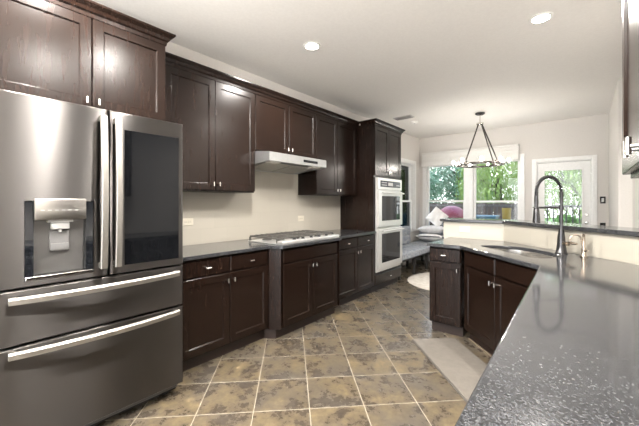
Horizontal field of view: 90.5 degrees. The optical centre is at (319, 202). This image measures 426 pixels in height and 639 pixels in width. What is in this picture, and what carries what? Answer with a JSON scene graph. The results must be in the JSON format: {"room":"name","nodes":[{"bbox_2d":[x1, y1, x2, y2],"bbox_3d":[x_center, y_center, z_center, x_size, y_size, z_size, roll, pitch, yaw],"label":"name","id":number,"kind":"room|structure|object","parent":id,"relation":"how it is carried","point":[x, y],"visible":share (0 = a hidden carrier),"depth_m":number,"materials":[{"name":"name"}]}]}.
{"room":"kitchen","nodes":[
{"label":"kitchen","id":0,"kind":"room"},
{"bbox_2d":[165,42,418,245],"bbox_3d":[-1.044,-0.091,3.481,0.152,2.830,10.400,0,0,40],"label":"wall","id":1,"kind":"structure","parent":0,"point":[275,205],"depth_m":3.81,"materials":[{"name":"beige paint"}]},
{"bbox_2d":[0,0,175,120],"bbox_3d":[-1.638,-0.899,2.139,0.678,0.656,1.028,0,0,40],"label":"upper cabinet","id":2,"kind":"object","parent":1,"relation":"attached to","point":[90,53],"visible":0.9,"depth_m":1.92,"materials":[{"name":"brown wood"}]},
{"bbox_2d":[183,218,192,225],"bbox_3d":[-1.280,0.184,3.072,0.009,0.072,0.118,0,0,40],"label":"wall outlet","id":3,"kind":"object","parent":1,"relation":"attached to","point":[186,221],"visible":0.91,"depth_m":3.07,"materials":[{"name":"beige plastic"}]},
{"bbox_2d":[165,51,257,192],"bbox_3d":[-1.096,-0.661,3.014,0.389,1.111,0.987,0,0,40],"label":"upper cabinet","id":4,"kind":"object","parent":1,"relation":"attached to","point":[215,109],"visible":0.8,"depth_m":2.91,"materials":[{"name":"brown wood"}]},
{"bbox_2d":[255,85,319,158],"bbox_3d":[-0.464,-0.880,3.769,0.389,0.673,0.981,0,0,40],"label":"upper cabinet","id":5,"kind":"object","parent":1,"relation":"attached to","point":[285,124],"visible":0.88,"depth_m":3.62,"materials":[{"name":"brown wood"}]},
{"bbox_2d":[255,151,325,174],"bbox_3d":[-0.416,-0.458,3.684,0.548,0.164,0.905,0,0,40],"label":"range hood","id":6,"kind":"object","parent":5,"relation":"attached to","point":[265,161],"visible":0.93,"depth_m":3.53,"materials":[{"name":"silver metal"}]},
{"bbox_2d":[298,216,303,220],"bbox_3d":[-0.250,0.209,4.303,0.009,0.072,0.118,0,0,40],"label":"wall outlet","id":7,"kind":"object","parent":1,"relation":"attached to","point":[300,218],"visible":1,"depth_m":4.30,"materials":[{"name":"beige plastic"}]},
{"bbox_2d":[298,107,359,195],"bbox_3d":[0.161,-0.661,4.516,0.389,1.111,0.963,0,0,40],"label":"upper cabinet","id":8,"kind":"object","parent":1,"relation":"attached to","point":[336,134],"visible":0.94,"depth_m":4.34,"materials":[{"name":"brown wood"}]},
{"bbox_2d":[400,158,417,231],"bbox_3d":[1.820,-0.159,6.874,0.190,1.585,1.110,0,0,40],"label":"window","id":9,"kind":"structure","parent":1,"relation":"in","point":[408,167],"depth_m":7.17,"materials":[{"name":"white paint"}]},
{"bbox_2d":[401,257,419,265],"bbox_3d":[1.623,1.269,6.557,0.014,0.110,2.260,0,0,40],"label":"baseboard","id":10,"kind":"structure","parent":1,"relation":"attached to","point":[418,258],"depth_m":6.97,"materials":[{"name":"white paint"}]},
{"bbox_2d":[94,260,490,425],"bbox_3d":[0.508,1.384,2.274,4.600,0.120,10.540,0,0,40],"label":"floor","id":11,"kind":"structure","parent":0,"point":[359,364],"depth_m":2.36,"materials":[{"name":"tile"}]},
{"bbox_2d":[0,89,182,425],"bbox_3d":[-1.516,0.391,2.074,0.912,1.866,0.911,0,0,40],"label":"refrigerator","id":12,"kind":"object","parent":11,"relation":"on","point":[91,198],"visible":1,"depth_m":1.75,"materials":[{"name":"silver metal"}]},
{"bbox_2d":[181,249,267,371],"bbox_3d":[-0.997,0.882,2.919,0.663,0.884,0.868,0,0,40],"label":"base cabinet","id":13,"kind":"object","parent":11,"relation":"on","point":[225,304],"visible":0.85,"depth_m":2.68,"materials":[{"name":"brown wood"}]},
{"bbox_2d":[264,241,338,338],"bbox_3d":[-0.337,0.882,3.626,0.768,0.884,1.060,0,0,40],"label":"base cabinet","id":14,"kind":"object","parent":11,"relation":"on","point":[303,281],"visible":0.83,"depth_m":3.27,"materials":[{"name":"brown wood"}]},
{"bbox_2d":[183,229,375,260],"bbox_3d":[-0.321,0.424,3.638,0.752,0.029,2.929,0,0,40],"label":"countertop","id":15,"kind":"structure","parent":14,"relation":"on","point":[206,250],"depth_m":3.03,"materials":[{"name":"grey stone"}]},
{"bbox_2d":[248,230,338,245],"bbox_3d":[-0.264,0.376,3.566,0.534,0.068,0.920,0,0,40],"label":"cooktop","id":16,"kind":"object","parent":15,"relation":"in","point":[300,236],"visible":1,"depth_m":3.39,"materials":[{"name":"metal"}]},
{"bbox_2d":[335,234,374,307],"bbox_3d":[0.271,0.882,4.434,0.663,0.884,0.948,0,0,40],"label":"base cabinet","id":17,"kind":"object","parent":11,"relation":"on","point":[356,253],"visible":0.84,"depth_m":4.24,"materials":[{"name":"brown wood"}]},
{"bbox_2d":[340,118,404,292],"bbox_3d":[0.862,0.053,5.128,0.679,2.541,0.968,0,0,40],"label":"tall cabinet","id":18,"kind":"object","parent":11,"relation":"on","point":[378,141],"visible":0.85,"depth_m":4.77,"materials":[{"name":"brown wood"}]},
{"bbox_2d":[375,177,403,272],"bbox_3d":[0.910,0.322,5.088,0.646,1.400,0.798,0,0,40],"label":"double oven","id":19,"kind":"object","parent":18,"relation":"in","point":[388,194],"visible":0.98,"depth_m":4.84,"materials":[{"name":"white metal"}]},
{"bbox_2d":[398,226,429,280],"bbox_3d":[1.613,0.904,6.018,0.560,0.840,1.340,0,0,40],"label":"upholstered bench","id":20,"kind":"object","parent":11,"relation":"on","point":[410,251],"visible":0.44,"depth_m":6.05,"materials":[{"name":"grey fabric"}]},
{"bbox_2d":[402,243,429,259],"bbox_3d":[1.613,0.900,6.018,0.560,0.127,1.340,0,0,40],"label":"seat cushion","id":21,"kind":"object","parent":20,"relation":"on","point":[409,250],"depth_m":5.90,"materials":[{"name":"grey fabric"}]},
{"bbox_2d":[407,272,428,289],"bbox_3d":[2.245,1.316,5.254,1.520,0.014,1.520,0,0,40],"label":"round rug","id":22,"kind":"object","parent":11,"relation":"on","point":[421,280],"visible":0.3,"depth_m":5.36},
{"bbox_2d":[411,231,443,260],"bbox_3d":[2.712,0.949,6.623,1.500,0.750,0.640,0,0,40],"label":"upholstered bench","id":23,"kind":"object","parent":11,"relation":"on","point":[419,241],"visible":0.06,"depth_m":6.91,"materials":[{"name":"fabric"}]},
{"bbox_2d":[411,240,432,244],"bbox_3d":[2.712,0.900,6.623,1.500,0.127,0.640,0,0,40],"label":"seat cushion","id":24,"kind":"object","parent":23,"relation":"on","point":[423,242],"depth_m":6.81,"materials":[{"name":"grey fabric"}]},
{"bbox_2d":[416,234,443,240],"bbox_3d":[2.382,0.741,6.821,0.556,0.173,0.431,0,0,28],"label":"pillow","id":25,"kind":"object","parent":23,"relation":"on","point":[426,237],"visible":0.95,"depth_m":6.67,"materials":[{"name":"white fabric"}]},
{"bbox_2d":[418,225,443,233],"bbox_3d":[2.426,0.572,6.811,0.562,0.192,0.416,0,0,30],"label":"pillow","id":26,"kind":"object","parent":25,"relation":"on","point":[434,229],"visible":0.96,"depth_m":6.67,"materials":[{"name":"white fabric"}]},
{"bbox_2d":[426,206,448,225],"bbox_3d":[2.530,0.304,6.825,0.478,0.475,0.120,0,0,30],"label":"pillow","id":27,"kind":"object","parent":26,"relation":"on","point":[436,214],"visible":0.91,"depth_m":6.79,"materials":[{"name":"white fabric"}]},
{"bbox_2d":[429,246,467,336],"bbox_3d":[1.450,0.882,3.409,0.313,0.884,0.694,0,0,40],"label":"base cabinet","id":28,"kind":"object","parent":11,"relation":"on","point":[446,265],"visible":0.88,"depth_m":3.17,"materials":[{"name":"brown wood"}]},
{"bbox_2d":[412,338,486,402],"bbox_3d":[1.155,1.315,2.480,0.430,0.016,1.195,0,0,-5],"label":"floor mat","id":29,"kind":"object","parent":11,"relation":"on","point":[456,363],"visible":0.48,"depth_m":2.60,"materials":[{"name":"fabric"}]},
{"bbox_2d":[464,250,537,356],"bbox_3d":[1.664,0.882,2.590,0.554,0.884,0.990,0,0,-5],"label":"base cabinet","id":30,"kind":"object","parent":11,"relation":"on","point":[494,288],"visible":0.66,"depth_m":2.62,"materials":[{"name":"brown wood"}]},
{"bbox_3d":[0.308,0.882,0.180,0.619,0.884,0.900,0,0,40],"label":"base cabinet","id":31,"kind":"object","parent":11,"relation":"on","visible":0},
{"bbox_2d":[427,237,638,425],"bbox_3d":[0.902,0.424,1.709,1.680,0.029,4.059,0,0,40],"label":"countertop","id":32,"kind":"structure","parent":31,"relation":"on","point":[568,354],"depth_m":0.89,"materials":[{"name":"grey stone"}]},
{"bbox_2d":[491,248,555,257],"bbox_3d":[1.741,0.532,2.720,0.410,0.184,0.780,0,0,-5],"label":"sink","id":33,"kind":"object","parent":32,"relation":"in","point":[518,252],"visible":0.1,"depth_m":2.90,"materials":[{"name":"silver metal"}]},
{"bbox_2d":[532,175,577,253],"bbox_3d":[1.863,0.092,2.512,0.287,0.636,0.180,0,0,-5],"label":"kitchen faucet","id":34,"kind":"object","parent":32,"relation":"on","point":[561,248],"visible":1,"depth_m":2.55,"materials":[{"name":"silver metal"}]},
{"bbox_2d":[569,233,588,257],"bbox_3d":[1.969,0.319,2.404,0.116,0.182,0.074,0,0,44],"label":"water tap","id":35,"kind":"object","parent":32,"relation":"on","point":[582,239],"visible":1,"depth_m":2.39,"materials":[{"name":"silver metal"}]},
{"bbox_2d":[92,0,621,138],"bbox_3d":[0.508,-1.566,2.274,4.600,0.120,10.540,0,0,40],"label":"ceiling","id":36,"kind":"structure","parent":0,"point":[439,63],"depth_m":3.17,"materials":[{"name":"paint"}]},
{"bbox_2d":[303,41,320,50],"bbox_3d":[-0.072,-1.502,3.040,0.174,0.007,0.174,0,0,40],"label":"recessed light","id":37,"kind":"object","parent":36,"relation":"in","point":[311,46],"visible":1,"depth_m":3.04,"materials":[{"name":"white plastic"}]},
{"bbox_2d":[393,115,413,120],"bbox_3d":[1.478,-1.496,5.569,0.340,0.018,0.170,0,0,40],"label":"ceiling vent","id":38,"kind":"object","parent":36,"relation":"in","point":[406,116],"visible":1,"depth_m":5.53,"materials":[{"name":"white metal"}]},
{"bbox_2d":[452,112,509,167],"bbox_3d":[2.694,-1.065,5.304,0.855,0.880,0.852,0,0,40],"label":"chandelier","id":39,"kind":"object","parent":36,"relation":"hanging from","point":[463,164],"visible":1,"depth_m":5.25,"materials":[{"name":"silver metal"}]},
{"bbox_2d":[528,12,553,24],"bbox_3d":[1.803,-1.502,2.580,0.174,0.007,0.174,0,0,40],"label":"recessed light","id":40,"kind":"object","parent":36,"relation":"in","point":[542,17],"visible":1,"depth_m":2.57,"materials":[{"name":"white plastic"}]},
{"bbox_2d":[419,113,608,255],"bbox_3d":[3.944,-0.091,6.179,4.340,2.830,0.140,0,0,40],"label":"wall","id":41,"kind":"structure","parent":0,"point":[587,135],"depth_m":5.90,"materials":[{"name":"beige paint"}]},
{"bbox_2d":[423,165,468,225],"bbox_3d":[2.816,-0.159,7.090,1.040,1.585,0.190,0,0,40],"label":"window","id":42,"kind":"structure","parent":41,"relation":"in","point":[426,170],"depth_m":7.32,"materials":[{"name":"white paint"}]},
{"bbox_2d":[422,144,518,166],"bbox_3d":[3.103,-0.981,6.700,1.900,0.310,0.101,0,0,40],"label":"window valance","id":43,"kind":"object","parent":41,"relation":"attached to","point":[511,151],"visible":0.93,"depth_m":6.61,"materials":[{"name":"white fabric"}]},
{"bbox_2d":[469,154,524,219],"bbox_3d":[3.585,-0.159,6.447,1.045,1.585,0.190,0,0,40],"label":"window","id":44,"kind":"structure","parent":41,"relation":"in","point":[521,162],"depth_m":6.21,"materials":[{"name":"white paint"}]},
{"bbox_2d":[532,155,596,224],"bbox_3d":[4.422,0.249,5.752,0.930,2.150,0.182,0,0,40],"label":"door","id":45,"kind":"structure","parent":41,"relation":"in","point":[587,164],"depth_m":5.56,"materials":[{"name":"white paint"}]},
{"bbox_2d":[600,196,605,202],"bbox_3d":[4.797,-0.051,5.367,0.072,0.118,0.009,0,0,40],"label":"light switch","id":46,"kind":"object","parent":41,"relation":"attached to","point":[602,199],"visible":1,"depth_m":5.36,"materials":[{"name":"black plastic"}]},
{"bbox_2d":[444,222,638,264],"bbox_3d":[2.047,0.774,2.976,0.494,1.100,2.144,0,0,-18],"label":"wall","id":47,"kind":"structure","parent":0,"point":[620,248],"depth_m":2.82,"materials":[{"name":"beige paint"}]},
{"bbox_2d":[460,226,469,232],"bbox_3d":[1.692,0.309,3.689,0.118,0.072,0.009,0,0,40],"label":"wall outlet","id":48,"kind":"object","parent":47,"relation":"attached to","point":[464,229],"visible":1,"depth_m":3.69,"materials":[{"name":"beige plastic"}]},
{"bbox_2d":[440,218,638,236],"bbox_3d":[2.092,0.205,3.029,0.701,0.035,2.267,0,0,-18],"label":"bar","id":49,"kind":"object","parent":47,"relation":"on","point":[625,231],"visible":1,"depth_m":2.76,"materials":[{"name":"grey stone"}]},
{"bbox_2d":[609,78,632,227],"bbox_3d":[4.348,-0.091,4.479,0.300,2.830,1.950,0,0,40],"label":"wall","id":50,"kind":"structure","parent":0,"point":[620,185],"depth_m":3.90,"materials":[{"name":"beige paint"}]},
{"bbox_2d":[633,178,638,227],"bbox_3d":[1.068,-0.091,0.443,0.200,2.830,8.450,0,0,40],"label":"wall","id":51,"kind":"structure","parent":0,"point":[636,180],"depth_m":3.47,"materials":[{"name":"beige paint"}]},
{"bbox_2d":[621,0,638,178],"bbox_3d":[0.821,-0.650,0.604,0.383,1.133,1.180,0,0,40],"label":"upper cabinet","id":52,"kind":"object","parent":51,"relation":"attached to","point":[630,8],"visible":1,"depth_m":0.96,"materials":[{"name":"brown wood"}]},
{"label":"outside","id":53,"kind":"structure","parent":0,"visible":0},
{"bbox_3d":[12.912,1.649,20.059,60.000,0.350,32.660,0,0,40],"label":"ground","id":54,"kind":"structure","parent":53,"visible":0},
{"bbox_2d":[429,168,440,202],"bbox_3d":[3.863,-0.893,14.499,3.336,4.750,3.219,0,0,40],"label":"tree","id":55,"kind":"object","parent":54,"relation":"on","point":[431,175],"visible":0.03,"depth_m":13.75,"materials":[{"name":"green plant"}]},
{"bbox_2d":[430,166,494,202],"bbox_3d":[7.534,-1.165,17.058,4.361,5.293,4.186,0,0,40],"label":"tree","id":56,"kind":"object","parent":54,"relation":"on","point":[442,184],"visible":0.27,"depth_m":16.43,"materials":[{"name":"green plant"}]},
{"bbox_2d":[429,203,516,225],"bbox_3d":[0.136,0.734,14.920,16.200,1.480,0.060,0,0,40],"label":"wooden fence","id":57,"kind":"object","parent":54,"relation":"on","point":[431,207],"visible":0.06,"depth_m":10.37,"materials":[{"name":"brown wood"}]},
{"bbox_2d":[444,164,517,203],"bbox_3d":[11.480,-2.818,21.809,5.761,8.593,5.964,0,0,40],"label":"tree","id":58,"kind":"object","parent":54,"relation":"on","point":[516,164],"visible":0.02,"depth_m":21.15,"materials":[{"name":"green plant"}]},
{"bbox_2d":[455,161,546,204],"bbox_3d":[7.457,-1.029,13.243,3.392,5.021,3.207,0,0,-14],"label":"tree","id":59,"kind":"object","parent":54,"relation":"on","point":[496,178],"visible":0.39,"depth_m":12.62,"materials":[{"name":"green plant"}]},
{"bbox_2d":[545,170,581,222],"bbox_3d":[8.381,-0.999,9.986,3.261,4.961,3.341,0,0,-27],"label":"tree","id":60,"kind":"object","parent":54,"relation":"on","point":[570,176],"visible":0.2,"depth_m":9.90,"materials":[{"name":"green plant"}]},
{"bbox_2d":[549,170,578,215],"bbox_3d":[16.495,-2.820,18.356,5.788,8.597,5.712,0,0,-19],"label":"tree","id":61,"kind":"object","parent":54,"relation":"on","point":[577,170],"visible":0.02,"depth_m":19.17,"materials":[{"name":"green plant"}]},
{"bbox_2d":[551,213,581,223],"bbox_3d":[6.611,0.865,8.488,1.017,1.226,1.002,0,0,40],"label":"shrub","id":62,"kind":"object","parent":54,"relation":"on","point":[569,217],"visible":0.06,"depth_m":8.38,"materials":[{"name":"green plant"}]},
{"bbox_3d":[4.181,1.409,8.067,10.000,0.130,3.060,0,0,40],"label":"deck","id":63,"kind":"object","parent":54,"relation":"on","visible":0},
{"bbox_2d":[441,206,462,226],"bbox_3d":[3.512,0.710,8.405,0.740,1.271,0.740,0,0,28],"label":"pillow","id":64,"kind":"object","parent":63,"relation":"on","point":[451,211],"visible":0.31,"depth_m":8.15,"materials":[{"name":"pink fabric"}]},
{"bbox_2d":[476,215,498,218],"bbox_3d":[4.239,0.829,8.058,0.520,1.030,0.420,0,0,40],"label":"tub","id":65,"kind":"object","parent":63,"relation":"on","point":[477,216],"visible":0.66,"depth_m":7.92,"materials":[{"name":"blue plastic"}]},
{"bbox_2d":[429,205,581,225],"bbox_3d":[4.970,0.679,8.620,7.590,1.330,0.090,0,0,40],"label":"deck railing","id":66,"kind":"object","parent":63,"relation":"on","point":[477,206],"visible":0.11,"depth_m":8.46,"materials":[{"name":"paint"}]},
{"bbox_2d":[502,208,510,218],"bbox_3d":[4.584,0.734,7.769,0.260,1.220,0.256,0,0,40],"label":"planter","id":67,"kind":"object","parent":63,"relation":"on","point":[506,212],"visible":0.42,"depth_m":7.69,"materials":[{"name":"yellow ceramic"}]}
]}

